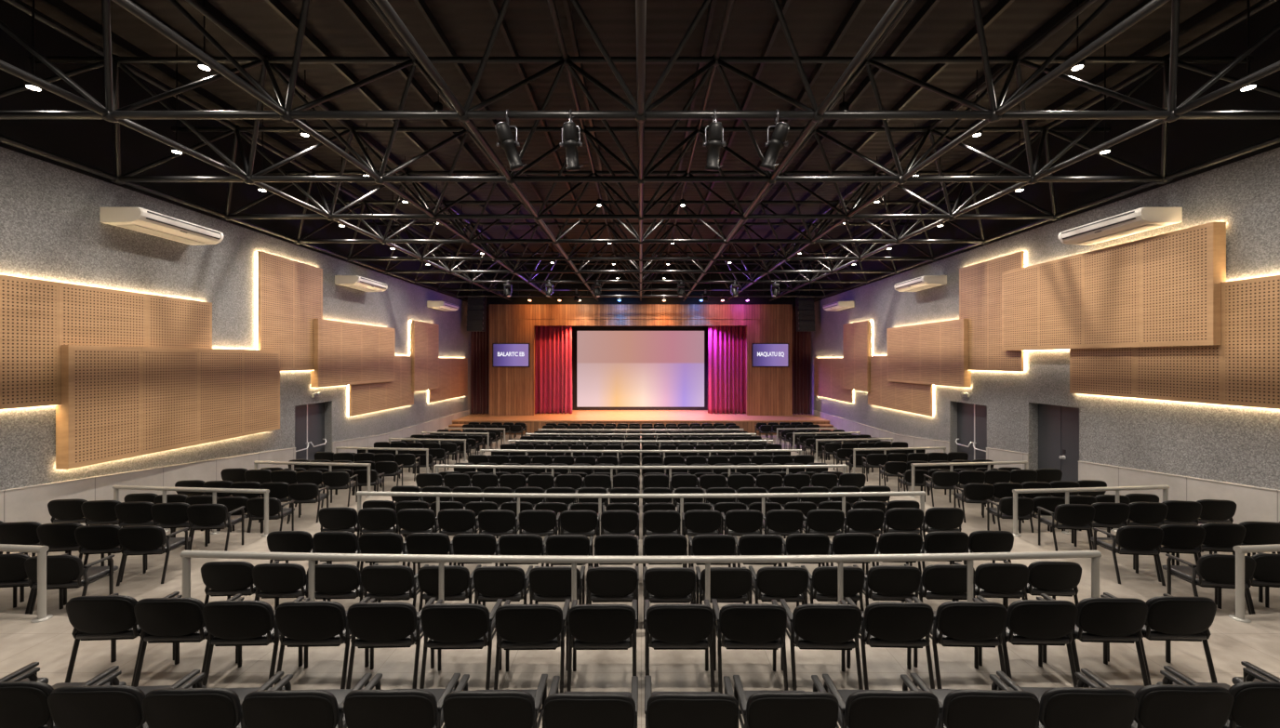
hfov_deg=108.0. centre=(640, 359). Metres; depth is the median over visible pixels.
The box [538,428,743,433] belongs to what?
guard railing
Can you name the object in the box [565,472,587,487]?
chair
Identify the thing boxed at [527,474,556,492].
chair
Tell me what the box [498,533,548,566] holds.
chair
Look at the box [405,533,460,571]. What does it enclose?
chair
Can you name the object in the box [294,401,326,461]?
door
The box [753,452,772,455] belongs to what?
chair
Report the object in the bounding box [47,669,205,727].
chair
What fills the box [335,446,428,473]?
guard railing
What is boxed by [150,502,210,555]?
chair
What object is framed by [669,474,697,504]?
chair
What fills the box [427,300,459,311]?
air conditioner
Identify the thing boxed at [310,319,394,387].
acoustic panel
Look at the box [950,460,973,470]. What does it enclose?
chair
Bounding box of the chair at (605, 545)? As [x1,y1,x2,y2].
[593,534,639,567]
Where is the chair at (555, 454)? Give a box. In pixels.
[546,452,565,456]
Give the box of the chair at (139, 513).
[114,501,175,537]
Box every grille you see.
[117,224,204,244]
[344,284,377,292]
[434,307,452,311]
[829,307,847,311]
[904,284,937,292]
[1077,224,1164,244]
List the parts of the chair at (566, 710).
armrest, backrest, seat, armrest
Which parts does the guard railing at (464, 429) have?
handrail, post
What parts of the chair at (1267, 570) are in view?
leg, leg, seat, backrest, leg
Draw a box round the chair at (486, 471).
[477,463,500,473]
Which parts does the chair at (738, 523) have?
leg, armrest, seat, backrest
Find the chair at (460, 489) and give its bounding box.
[452,486,484,506]
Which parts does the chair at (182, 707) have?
armrest, backrest, leg, seat, armrest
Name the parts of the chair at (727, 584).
leg, armrest, seat, backrest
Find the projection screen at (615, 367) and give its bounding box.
[572,325,708,410]
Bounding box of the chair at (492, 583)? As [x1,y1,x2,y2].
[473,565,533,606]
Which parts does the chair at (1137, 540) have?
leg, armrest, seat frame, leg, seat, leg, backrest, leg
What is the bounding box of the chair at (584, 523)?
[560,510,599,536]
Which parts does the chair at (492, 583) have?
backrest, seat, armrest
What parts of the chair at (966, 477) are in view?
backrest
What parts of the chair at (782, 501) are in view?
backrest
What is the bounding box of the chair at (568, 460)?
[554,455,575,466]
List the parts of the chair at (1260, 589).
leg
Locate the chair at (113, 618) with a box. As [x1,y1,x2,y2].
[65,591,179,686]
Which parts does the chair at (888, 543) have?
leg, armrest, backrest, leg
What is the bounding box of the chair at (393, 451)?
[391,450,413,471]
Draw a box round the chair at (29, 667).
[0,662,48,683]
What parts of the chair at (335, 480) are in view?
backrest, seat, leg, leg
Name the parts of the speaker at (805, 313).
flying frame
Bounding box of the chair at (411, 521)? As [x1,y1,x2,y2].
[397,508,442,535]
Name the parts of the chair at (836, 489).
backrest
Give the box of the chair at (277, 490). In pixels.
[258,482,301,522]
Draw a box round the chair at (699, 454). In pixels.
[697,452,716,456]
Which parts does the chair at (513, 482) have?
backrest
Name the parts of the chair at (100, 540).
backrest, seat, leg, leg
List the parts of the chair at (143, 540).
leg, backrest, leg, seat, leg, seat frame, armrest, leg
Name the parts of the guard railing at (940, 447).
post, handrail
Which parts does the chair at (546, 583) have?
backrest, seat, armrest, leg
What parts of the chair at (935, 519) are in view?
seat, backrest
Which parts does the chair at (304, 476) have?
backrest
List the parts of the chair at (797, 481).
backrest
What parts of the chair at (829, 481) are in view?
backrest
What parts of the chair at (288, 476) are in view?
backrest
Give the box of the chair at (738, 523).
[720,509,762,536]
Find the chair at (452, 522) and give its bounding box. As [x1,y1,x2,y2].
[437,509,482,535]
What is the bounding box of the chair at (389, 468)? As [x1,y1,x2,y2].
[373,461,403,492]
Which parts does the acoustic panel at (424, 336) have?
panel frame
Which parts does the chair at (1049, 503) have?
backrest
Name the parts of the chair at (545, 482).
backrest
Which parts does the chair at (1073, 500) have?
backrest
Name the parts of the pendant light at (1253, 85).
suspension rod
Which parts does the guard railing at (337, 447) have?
handrail, post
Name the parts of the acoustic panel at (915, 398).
panel frame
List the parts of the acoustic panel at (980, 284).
panel frame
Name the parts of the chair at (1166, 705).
armrest, seat, leg, armrest, backrest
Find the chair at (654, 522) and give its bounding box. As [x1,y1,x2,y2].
[641,510,680,535]
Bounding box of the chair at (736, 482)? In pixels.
[725,474,753,493]
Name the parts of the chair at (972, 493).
leg, armrest, leg, seat, backrest, leg, leg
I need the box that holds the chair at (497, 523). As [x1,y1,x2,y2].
[478,509,519,536]
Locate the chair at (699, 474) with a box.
[693,472,716,487]
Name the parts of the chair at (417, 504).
backrest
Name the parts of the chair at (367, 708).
armrest, leg, backrest, seat, armrest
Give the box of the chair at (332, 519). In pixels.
[318,507,362,540]
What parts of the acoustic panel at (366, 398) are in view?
panel frame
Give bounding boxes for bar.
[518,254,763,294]
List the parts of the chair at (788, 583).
armrest, seat, backrest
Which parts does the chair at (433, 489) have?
backrest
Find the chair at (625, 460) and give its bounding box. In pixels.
[619,455,639,466]
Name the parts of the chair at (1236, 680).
leg, seat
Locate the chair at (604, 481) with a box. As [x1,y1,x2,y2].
[584,474,612,504]
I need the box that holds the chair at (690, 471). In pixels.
[688,464,711,475]
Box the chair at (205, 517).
[186,504,246,551]
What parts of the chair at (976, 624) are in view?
leg, armrest, leg, seat, backrest, leg, armrest, leg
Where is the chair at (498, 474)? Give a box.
[490,472,510,483]
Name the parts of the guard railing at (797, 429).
post, handrail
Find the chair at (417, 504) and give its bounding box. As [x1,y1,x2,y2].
[396,500,430,514]
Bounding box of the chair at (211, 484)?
[203,480,233,497]
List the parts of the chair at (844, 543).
armrest, backrest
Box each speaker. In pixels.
[466,260,486,332]
[795,260,814,332]
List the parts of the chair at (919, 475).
leg, seat, backrest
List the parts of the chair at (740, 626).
leg, armrest, leg, seat, seat frame, backrest, leg, armrest, leg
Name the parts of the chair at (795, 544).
armrest, backrest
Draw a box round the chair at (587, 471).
[570,464,593,475]
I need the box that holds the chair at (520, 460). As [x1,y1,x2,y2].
[510,455,532,469]
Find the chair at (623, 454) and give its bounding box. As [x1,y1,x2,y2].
[622,453,639,459]
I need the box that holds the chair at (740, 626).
[711,599,788,693]
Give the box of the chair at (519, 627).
[493,600,570,693]
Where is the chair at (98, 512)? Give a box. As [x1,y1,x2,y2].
[80,500,122,525]
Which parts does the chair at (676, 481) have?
backrest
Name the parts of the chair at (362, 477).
backrest, seat, leg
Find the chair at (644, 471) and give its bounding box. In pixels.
[641,464,664,493]
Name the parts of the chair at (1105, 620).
leg, armrest, leg, leg, seat, backrest, armrest, leg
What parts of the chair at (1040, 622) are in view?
leg, armrest, leg, seat, leg, backrest, armrest, leg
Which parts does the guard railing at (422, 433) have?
handrail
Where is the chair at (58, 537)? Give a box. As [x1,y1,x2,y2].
[36,522,110,566]
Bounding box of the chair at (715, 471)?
[711,463,734,474]
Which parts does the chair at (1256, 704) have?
armrest, seat, leg, backrest, armrest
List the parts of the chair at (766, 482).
backrest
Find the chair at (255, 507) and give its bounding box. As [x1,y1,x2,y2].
[246,497,294,533]
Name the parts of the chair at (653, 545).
leg, backrest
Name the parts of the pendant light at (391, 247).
suspension rod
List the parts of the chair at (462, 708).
armrest, leg, backrest, seat, armrest, seat frame, leg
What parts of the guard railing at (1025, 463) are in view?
post, handrail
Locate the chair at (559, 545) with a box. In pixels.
[546,534,593,567]
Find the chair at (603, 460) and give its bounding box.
[597,455,618,474]
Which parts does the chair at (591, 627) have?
leg, armrest, leg, backrest, seat, leg, armrest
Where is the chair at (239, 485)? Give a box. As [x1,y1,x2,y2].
[229,481,261,499]
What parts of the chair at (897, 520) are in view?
seat, backrest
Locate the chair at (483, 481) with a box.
[471,473,499,492]
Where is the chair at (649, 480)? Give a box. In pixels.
[641,474,669,490]
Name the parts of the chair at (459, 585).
leg, backrest, seat, leg, armrest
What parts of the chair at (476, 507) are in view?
backrest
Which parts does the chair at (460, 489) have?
backrest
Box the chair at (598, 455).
[584,453,602,457]
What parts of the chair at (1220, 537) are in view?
leg, leg, seat, backrest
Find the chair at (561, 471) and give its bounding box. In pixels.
[546,464,570,474]
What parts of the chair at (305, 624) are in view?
leg, armrest, leg, backrest, seat, leg, armrest, leg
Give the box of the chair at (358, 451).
[357,449,373,453]
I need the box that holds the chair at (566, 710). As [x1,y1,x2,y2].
[543,676,638,727]
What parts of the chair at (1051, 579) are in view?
seat, backrest, leg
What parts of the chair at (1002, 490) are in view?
backrest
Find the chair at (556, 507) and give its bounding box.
[534,502,571,521]
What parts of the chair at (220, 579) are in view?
leg, backrest, seat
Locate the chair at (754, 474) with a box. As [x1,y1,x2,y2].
[746,472,767,483]
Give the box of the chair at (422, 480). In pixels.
[415,473,444,492]
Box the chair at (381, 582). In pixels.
[360,564,428,608]
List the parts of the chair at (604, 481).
backrest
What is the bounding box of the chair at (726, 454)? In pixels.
[716,452,735,472]
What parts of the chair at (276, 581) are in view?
leg, backrest, seat, armrest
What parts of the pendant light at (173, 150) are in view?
suspension rod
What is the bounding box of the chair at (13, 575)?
[0,553,68,614]
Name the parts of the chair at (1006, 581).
seat, backrest, leg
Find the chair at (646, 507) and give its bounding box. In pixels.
[642,503,675,513]
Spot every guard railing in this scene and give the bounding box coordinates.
[0,544,53,623]
[112,485,269,536]
[180,550,1101,605]
[253,461,372,497]
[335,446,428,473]
[356,491,925,539]
[388,438,466,461]
[421,431,489,449]
[435,465,846,500]
[444,427,505,444]
[480,449,801,458]
[508,440,773,447]
[525,433,756,439]
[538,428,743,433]
[776,427,837,444]
[792,431,860,449]
[814,438,893,461]
[853,446,946,473]
[909,461,1027,497]
[1012,485,1169,536]
[1228,544,1279,623]
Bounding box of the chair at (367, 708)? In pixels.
[343,673,460,727]
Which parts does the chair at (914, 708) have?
leg, armrest, seat, backrest, leg, armrest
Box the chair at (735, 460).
[727,455,749,466]
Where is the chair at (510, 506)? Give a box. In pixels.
[500,502,535,517]
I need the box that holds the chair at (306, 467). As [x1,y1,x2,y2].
[288,459,309,470]
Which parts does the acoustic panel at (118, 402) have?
panel frame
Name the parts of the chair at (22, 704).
armrest, backrest, leg, seat, armrest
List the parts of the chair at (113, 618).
leg, backrest, seat, leg, leg, armrest, leg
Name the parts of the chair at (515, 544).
backrest, armrest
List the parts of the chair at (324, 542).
backrest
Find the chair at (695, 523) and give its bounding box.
[681,509,721,536]
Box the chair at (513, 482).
[499,474,528,493]
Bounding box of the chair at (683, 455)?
[679,453,697,457]
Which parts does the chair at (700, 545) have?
leg, armrest, backrest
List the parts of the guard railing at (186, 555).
post, post, post, post, handrail, post, post, post, post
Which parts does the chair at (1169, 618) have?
leg, armrest, leg, leg, seat, backrest, leg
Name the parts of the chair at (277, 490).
backrest, seat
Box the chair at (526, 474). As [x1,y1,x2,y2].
[514,472,535,483]
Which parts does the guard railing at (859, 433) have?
handrail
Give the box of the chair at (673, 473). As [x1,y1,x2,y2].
[667,472,690,477]
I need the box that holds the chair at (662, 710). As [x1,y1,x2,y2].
[644,676,738,727]
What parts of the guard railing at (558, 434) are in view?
handrail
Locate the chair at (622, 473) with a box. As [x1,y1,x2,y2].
[616,472,639,479]
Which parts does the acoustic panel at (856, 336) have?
panel frame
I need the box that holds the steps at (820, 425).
[816,424,833,431]
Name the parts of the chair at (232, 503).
backrest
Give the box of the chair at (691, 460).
[684,455,706,469]
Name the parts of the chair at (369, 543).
leg, backrest, armrest, leg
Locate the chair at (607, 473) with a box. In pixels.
[591,472,614,477]
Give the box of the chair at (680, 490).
[672,487,703,506]
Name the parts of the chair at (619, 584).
armrest, seat, backrest, armrest, leg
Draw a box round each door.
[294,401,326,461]
[955,401,986,461]
[1038,403,1079,481]
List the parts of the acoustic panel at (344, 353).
panel frame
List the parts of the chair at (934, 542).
backrest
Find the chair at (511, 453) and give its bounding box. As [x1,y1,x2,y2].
[509,452,528,455]
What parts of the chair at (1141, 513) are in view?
seat, backrest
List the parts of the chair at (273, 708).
armrest, leg, backrest, seat, armrest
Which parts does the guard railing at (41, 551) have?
handrail, post, plate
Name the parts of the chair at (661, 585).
leg, armrest, seat, backrest, armrest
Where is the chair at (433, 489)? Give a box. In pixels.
[421,486,453,507]
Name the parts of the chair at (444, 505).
backrest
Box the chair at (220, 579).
[200,560,279,610]
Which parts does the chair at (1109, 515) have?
leg, leg, seat, backrest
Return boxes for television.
[492,343,529,367]
[751,343,788,367]
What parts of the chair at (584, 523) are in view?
backrest, seat, armrest, leg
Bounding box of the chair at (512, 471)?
[500,463,523,474]
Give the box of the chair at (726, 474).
[720,472,742,484]
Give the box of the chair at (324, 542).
[312,532,372,568]
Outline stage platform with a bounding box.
[452,410,829,435]
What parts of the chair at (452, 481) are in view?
backrest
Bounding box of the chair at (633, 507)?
[606,503,639,535]
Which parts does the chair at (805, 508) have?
backrest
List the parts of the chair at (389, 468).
backrest, seat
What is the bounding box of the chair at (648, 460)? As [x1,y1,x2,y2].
[641,455,662,466]
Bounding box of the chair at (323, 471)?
[306,468,337,494]
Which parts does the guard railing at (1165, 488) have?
post, post, handrail, post, post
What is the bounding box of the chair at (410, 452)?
[409,451,430,472]
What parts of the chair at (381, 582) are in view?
backrest, seat, leg, armrest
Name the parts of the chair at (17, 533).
backrest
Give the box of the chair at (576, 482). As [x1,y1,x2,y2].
[556,474,584,491]
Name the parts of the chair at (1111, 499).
backrest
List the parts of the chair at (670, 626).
leg, armrest, leg, seat, backrest, leg, armrest, leg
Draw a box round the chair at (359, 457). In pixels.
[353,453,374,462]
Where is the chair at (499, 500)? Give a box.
[483,487,515,507]
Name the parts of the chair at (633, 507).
backrest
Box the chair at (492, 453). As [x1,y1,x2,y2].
[491,452,509,455]
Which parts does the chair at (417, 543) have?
backrest, armrest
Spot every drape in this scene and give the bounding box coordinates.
[470,306,489,414]
[792,306,811,414]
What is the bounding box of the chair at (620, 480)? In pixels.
[612,474,639,490]
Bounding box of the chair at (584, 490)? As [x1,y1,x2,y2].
[577,487,608,510]
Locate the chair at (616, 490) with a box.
[610,487,639,506]
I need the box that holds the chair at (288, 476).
[269,469,297,505]
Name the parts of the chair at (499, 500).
backrest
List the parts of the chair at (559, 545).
backrest, armrest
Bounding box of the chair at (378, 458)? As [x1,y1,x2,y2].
[373,453,399,480]
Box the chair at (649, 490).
[641,487,671,506]
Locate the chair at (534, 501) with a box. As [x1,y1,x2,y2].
[515,487,546,507]
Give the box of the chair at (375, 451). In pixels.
[373,447,391,453]
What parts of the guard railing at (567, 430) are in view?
handrail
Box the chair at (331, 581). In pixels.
[306,563,378,602]
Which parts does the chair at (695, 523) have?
leg, armrest, seat, backrest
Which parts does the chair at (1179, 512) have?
seat, backrest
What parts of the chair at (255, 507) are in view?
leg, leg, backrest, seat, leg, armrest, leg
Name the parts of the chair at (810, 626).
leg, armrest, seat frame, leg, seat, backrest, leg, armrest, leg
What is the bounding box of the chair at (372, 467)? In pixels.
[351,461,380,491]
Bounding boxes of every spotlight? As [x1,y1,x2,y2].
[495,109,526,171]
[503,280,512,297]
[545,280,553,297]
[559,108,583,171]
[573,289,579,301]
[593,280,600,297]
[677,280,684,297]
[702,109,726,171]
[702,289,708,301]
[731,280,738,297]
[760,109,788,171]
[771,280,779,297]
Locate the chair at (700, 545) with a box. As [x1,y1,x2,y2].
[688,534,735,568]
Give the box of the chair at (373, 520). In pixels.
[358,507,407,541]
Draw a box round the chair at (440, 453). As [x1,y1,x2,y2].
[428,448,449,471]
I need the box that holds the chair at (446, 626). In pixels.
[419,599,502,690]
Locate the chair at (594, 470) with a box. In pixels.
[593,464,616,475]
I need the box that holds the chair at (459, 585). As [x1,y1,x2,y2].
[417,564,481,612]
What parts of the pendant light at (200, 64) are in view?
suspension rod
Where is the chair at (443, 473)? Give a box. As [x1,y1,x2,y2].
[439,471,460,479]
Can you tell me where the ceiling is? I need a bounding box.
[20,0,1261,262]
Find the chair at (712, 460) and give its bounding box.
[706,455,728,466]
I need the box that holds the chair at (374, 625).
[346,598,435,689]
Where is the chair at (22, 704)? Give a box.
[0,666,126,727]
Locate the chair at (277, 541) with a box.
[266,531,329,564]
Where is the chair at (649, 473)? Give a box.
[641,472,666,479]
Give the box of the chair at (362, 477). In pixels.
[352,469,384,496]
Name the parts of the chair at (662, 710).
armrest, seat, backrest, armrest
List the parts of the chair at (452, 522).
backrest, seat, armrest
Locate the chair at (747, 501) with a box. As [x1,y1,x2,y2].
[734,487,766,507]
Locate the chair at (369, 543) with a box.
[358,533,415,575]
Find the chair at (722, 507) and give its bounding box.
[710,502,746,521]
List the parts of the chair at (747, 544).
armrest, backrest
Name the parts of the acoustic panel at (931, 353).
panel frame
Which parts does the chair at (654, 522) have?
seat, backrest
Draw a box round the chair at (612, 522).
[600,510,639,556]
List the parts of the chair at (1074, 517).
leg, armrest, leg, seat, backrest, leg, leg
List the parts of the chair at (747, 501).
backrest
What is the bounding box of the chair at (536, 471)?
[523,463,546,474]
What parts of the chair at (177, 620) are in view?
leg, armrest, backrest, seat, leg, leg, armrest, leg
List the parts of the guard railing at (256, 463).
handrail, post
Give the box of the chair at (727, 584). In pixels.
[695,566,752,604]
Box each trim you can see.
[0,410,467,492]
[813,410,1279,492]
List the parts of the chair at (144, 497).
backrest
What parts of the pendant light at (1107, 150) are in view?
suspension rod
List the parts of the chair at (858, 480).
backrest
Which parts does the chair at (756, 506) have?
backrest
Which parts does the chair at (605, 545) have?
backrest, armrest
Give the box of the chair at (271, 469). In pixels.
[260,467,283,471]
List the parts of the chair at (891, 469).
leg, seat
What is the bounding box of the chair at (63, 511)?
[47,498,90,523]
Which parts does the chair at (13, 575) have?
seat, leg, backrest, leg, leg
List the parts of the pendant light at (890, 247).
suspension rod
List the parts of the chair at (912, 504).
backrest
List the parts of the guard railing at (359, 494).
post, post, post, post, handrail, post, post, post, post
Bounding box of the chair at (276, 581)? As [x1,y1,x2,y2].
[252,562,327,610]
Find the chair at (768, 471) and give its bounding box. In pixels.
[758,463,782,474]
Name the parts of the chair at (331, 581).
backrest, seat, leg, armrest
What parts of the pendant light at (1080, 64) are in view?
suspension rod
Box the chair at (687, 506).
[676,502,710,513]
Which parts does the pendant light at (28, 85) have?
suspension rod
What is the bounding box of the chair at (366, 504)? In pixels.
[362,500,404,537]
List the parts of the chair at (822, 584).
armrest, seat, backrest, leg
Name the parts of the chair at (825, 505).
backrest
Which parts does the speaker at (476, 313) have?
flying frame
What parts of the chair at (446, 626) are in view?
leg, armrest, leg, backrest, seat, leg, seat frame, armrest, leg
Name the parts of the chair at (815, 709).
leg, armrest, seat frame, seat, backrest, leg, armrest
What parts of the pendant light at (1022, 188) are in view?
suspension rod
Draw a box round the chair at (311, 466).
[308,460,331,469]
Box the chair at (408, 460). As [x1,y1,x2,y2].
[394,453,420,481]
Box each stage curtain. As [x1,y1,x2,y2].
[534,325,572,413]
[707,325,746,413]
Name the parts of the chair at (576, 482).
backrest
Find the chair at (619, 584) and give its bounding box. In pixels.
[586,566,639,629]
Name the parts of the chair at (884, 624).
leg, armrest, leg, seat, backrest, leg, armrest, leg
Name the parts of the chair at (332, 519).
backrest, seat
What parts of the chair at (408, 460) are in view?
backrest, seat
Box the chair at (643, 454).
[641,453,659,458]
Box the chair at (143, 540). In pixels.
[115,525,191,586]
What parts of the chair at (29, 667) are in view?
seat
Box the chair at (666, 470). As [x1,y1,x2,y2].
[665,464,688,476]
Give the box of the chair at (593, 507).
[571,503,605,513]
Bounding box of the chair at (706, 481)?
[697,474,725,493]
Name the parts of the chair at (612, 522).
seat, backrest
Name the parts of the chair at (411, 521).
backrest, seat, armrest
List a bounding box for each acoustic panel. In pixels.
[0,274,212,409]
[55,345,279,469]
[256,251,322,371]
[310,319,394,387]
[347,356,413,416]
[409,320,439,391]
[427,358,467,402]
[813,358,853,402]
[842,320,872,391]
[867,356,933,416]
[887,319,971,387]
[959,251,1025,372]
[1001,222,1226,350]
[1069,275,1279,409]
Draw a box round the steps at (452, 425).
[448,424,465,431]
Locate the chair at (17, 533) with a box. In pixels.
[0,521,71,555]
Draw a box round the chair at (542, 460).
[532,455,554,466]
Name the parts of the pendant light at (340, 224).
suspension rod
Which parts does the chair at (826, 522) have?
armrest, seat, backrest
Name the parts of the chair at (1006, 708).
armrest, seat, backrest, leg, armrest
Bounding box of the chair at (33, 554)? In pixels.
[0,520,37,557]
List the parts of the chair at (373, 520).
backrest, seat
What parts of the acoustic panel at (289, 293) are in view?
panel frame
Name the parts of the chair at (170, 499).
backrest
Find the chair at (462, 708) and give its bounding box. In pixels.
[442,673,547,727]
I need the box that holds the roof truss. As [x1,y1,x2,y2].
[0,0,468,302]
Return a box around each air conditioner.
[99,206,223,245]
[334,275,387,292]
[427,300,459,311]
[822,300,853,311]
[893,275,946,292]
[1058,206,1182,245]
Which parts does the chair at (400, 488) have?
backrest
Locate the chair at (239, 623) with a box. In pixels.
[201,596,304,688]
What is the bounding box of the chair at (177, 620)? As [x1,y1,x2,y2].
[133,593,241,687]
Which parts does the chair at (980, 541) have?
backrest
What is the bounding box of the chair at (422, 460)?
[413,453,437,474]
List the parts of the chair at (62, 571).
leg, backrest, leg, seat, leg, seat frame, armrest, leg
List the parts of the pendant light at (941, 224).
suspension rod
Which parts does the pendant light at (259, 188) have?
suspension rod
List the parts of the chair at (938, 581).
armrest, leg, seat, backrest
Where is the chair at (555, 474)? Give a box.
[539,472,560,484]
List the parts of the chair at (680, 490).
backrest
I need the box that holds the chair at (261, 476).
[244,469,271,484]
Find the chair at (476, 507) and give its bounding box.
[465,501,501,538]
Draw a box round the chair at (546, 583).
[529,565,585,604]
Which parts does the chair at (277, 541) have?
backrest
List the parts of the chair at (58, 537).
backrest, seat, leg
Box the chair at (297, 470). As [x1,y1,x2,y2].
[282,467,306,472]
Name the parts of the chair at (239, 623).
leg, armrest, backrest, leg, seat, leg, armrest, leg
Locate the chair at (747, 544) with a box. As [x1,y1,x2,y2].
[733,534,782,567]
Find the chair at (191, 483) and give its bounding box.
[174,480,205,496]
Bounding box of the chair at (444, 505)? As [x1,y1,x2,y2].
[430,501,465,517]
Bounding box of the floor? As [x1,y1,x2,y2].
[0,435,1279,727]
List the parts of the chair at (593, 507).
backrest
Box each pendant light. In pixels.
[24,0,42,91]
[170,43,183,154]
[197,0,211,70]
[257,103,266,191]
[299,69,309,136]
[338,156,345,226]
[362,123,369,175]
[389,191,395,249]
[401,156,408,202]
[433,91,442,110]
[839,91,848,110]
[873,156,879,202]
[886,191,892,249]
[912,123,919,175]
[936,156,943,226]
[972,69,982,136]
[1014,103,1024,191]
[1070,0,1084,70]
[1098,43,1111,154]
[1239,0,1257,91]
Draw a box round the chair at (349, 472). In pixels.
[328,469,359,495]
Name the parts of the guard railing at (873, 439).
post, handrail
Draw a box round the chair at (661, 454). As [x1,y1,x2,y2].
[660,453,679,458]
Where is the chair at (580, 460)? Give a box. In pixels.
[575,455,597,466]
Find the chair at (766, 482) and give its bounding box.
[753,474,782,493]
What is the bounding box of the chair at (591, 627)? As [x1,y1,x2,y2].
[566,600,637,692]
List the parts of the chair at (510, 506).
backrest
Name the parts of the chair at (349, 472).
backrest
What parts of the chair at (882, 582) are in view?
armrest, leg, seat, backrest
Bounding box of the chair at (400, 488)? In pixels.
[390,485,422,506]
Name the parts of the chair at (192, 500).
backrest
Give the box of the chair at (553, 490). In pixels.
[546,487,578,507]
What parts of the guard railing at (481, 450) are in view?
handrail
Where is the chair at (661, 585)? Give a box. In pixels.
[642,566,696,629]
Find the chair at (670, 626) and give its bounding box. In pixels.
[644,600,715,692]
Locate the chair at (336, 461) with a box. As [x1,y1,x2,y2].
[331,460,353,472]
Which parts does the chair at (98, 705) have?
backrest, armrest, leg, seat, armrest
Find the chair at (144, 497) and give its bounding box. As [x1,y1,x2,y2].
[124,493,158,503]
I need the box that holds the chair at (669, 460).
[663,455,684,474]
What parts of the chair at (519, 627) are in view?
leg, armrest, leg, backrest, seat, leg, armrest, leg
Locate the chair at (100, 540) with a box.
[74,524,146,582]
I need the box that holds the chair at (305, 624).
[274,597,370,689]
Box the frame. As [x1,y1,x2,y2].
[0,0,1279,301]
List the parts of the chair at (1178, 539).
leg, leg, leg, seat, backrest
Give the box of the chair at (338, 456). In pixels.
[333,453,354,462]
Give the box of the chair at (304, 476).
[294,470,326,506]
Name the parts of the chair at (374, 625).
leg, armrest, leg, backrest, seat, leg, armrest, leg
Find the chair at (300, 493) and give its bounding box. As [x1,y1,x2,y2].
[286,483,329,523]
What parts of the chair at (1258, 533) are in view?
backrest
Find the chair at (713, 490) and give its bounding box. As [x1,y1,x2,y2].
[703,487,734,507]
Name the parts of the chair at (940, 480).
leg, armrest, leg, seat, backrest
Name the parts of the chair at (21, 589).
leg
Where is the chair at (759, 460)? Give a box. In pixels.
[749,455,771,466]
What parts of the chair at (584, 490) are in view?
backrest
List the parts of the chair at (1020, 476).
backrest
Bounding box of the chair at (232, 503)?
[216,496,263,533]
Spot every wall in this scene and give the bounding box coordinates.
[0,146,471,490]
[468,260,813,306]
[488,304,792,415]
[810,146,1279,490]
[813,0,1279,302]
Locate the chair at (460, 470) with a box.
[453,463,477,473]
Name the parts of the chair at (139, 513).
backrest, seat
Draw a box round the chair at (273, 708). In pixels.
[241,673,372,727]
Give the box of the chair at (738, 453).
[734,452,753,455]
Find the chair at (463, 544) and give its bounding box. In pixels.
[452,533,504,566]
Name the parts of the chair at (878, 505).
backrest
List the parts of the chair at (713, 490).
backrest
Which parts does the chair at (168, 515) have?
backrest, seat, leg, leg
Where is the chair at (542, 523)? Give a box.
[519,509,560,536]
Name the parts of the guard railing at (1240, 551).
post, plate, handrail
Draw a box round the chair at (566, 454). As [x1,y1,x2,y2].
[565,452,584,456]
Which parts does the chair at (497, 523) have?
backrest, seat, armrest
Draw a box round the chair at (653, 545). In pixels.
[642,534,687,596]
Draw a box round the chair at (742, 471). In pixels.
[734,463,758,474]
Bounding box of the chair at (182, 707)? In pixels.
[142,671,285,727]
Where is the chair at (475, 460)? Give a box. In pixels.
[467,454,489,469]
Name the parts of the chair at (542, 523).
backrest, seat, armrest, leg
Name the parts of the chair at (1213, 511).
seat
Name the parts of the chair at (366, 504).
backrest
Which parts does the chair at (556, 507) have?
backrest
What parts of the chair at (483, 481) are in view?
backrest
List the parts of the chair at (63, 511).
seat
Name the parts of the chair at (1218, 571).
leg, armrest, leg, seat, seat frame, leg, backrest, leg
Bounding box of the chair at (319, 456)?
[314,452,333,462]
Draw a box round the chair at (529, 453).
[528,452,546,455]
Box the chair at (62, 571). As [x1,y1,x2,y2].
[24,554,118,614]
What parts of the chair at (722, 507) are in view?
backrest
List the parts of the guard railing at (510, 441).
handrail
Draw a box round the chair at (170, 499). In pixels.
[153,493,189,531]
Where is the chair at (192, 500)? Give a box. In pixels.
[185,495,234,532]
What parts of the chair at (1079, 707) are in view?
armrest, seat, leg, backrest, armrest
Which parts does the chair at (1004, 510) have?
leg, armrest, leg, seat, backrest, leg, leg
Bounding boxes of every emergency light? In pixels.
[312,391,320,397]
[960,391,969,397]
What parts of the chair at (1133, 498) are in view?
backrest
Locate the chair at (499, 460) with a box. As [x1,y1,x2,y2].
[489,454,510,469]
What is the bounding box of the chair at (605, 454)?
[603,453,621,458]
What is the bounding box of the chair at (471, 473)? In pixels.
[464,471,484,483]
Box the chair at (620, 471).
[617,464,639,491]
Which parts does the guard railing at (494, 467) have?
post, handrail, post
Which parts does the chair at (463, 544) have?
backrest, armrest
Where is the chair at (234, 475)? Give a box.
[220,468,248,482]
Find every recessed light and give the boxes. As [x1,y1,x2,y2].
[596,199,601,206]
[680,199,685,206]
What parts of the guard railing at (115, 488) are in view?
post, post, handrail, post, post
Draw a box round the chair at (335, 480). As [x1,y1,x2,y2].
[320,471,358,507]
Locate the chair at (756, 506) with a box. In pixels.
[746,502,781,516]
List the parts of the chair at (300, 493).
leg, leg, backrest, seat, leg, armrest, leg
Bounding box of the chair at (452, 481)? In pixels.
[443,473,472,492]
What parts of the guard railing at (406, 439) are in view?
handrail, post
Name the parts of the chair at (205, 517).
leg, leg, backrest, seat, leg, armrest, leg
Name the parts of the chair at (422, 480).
backrest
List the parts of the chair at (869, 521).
seat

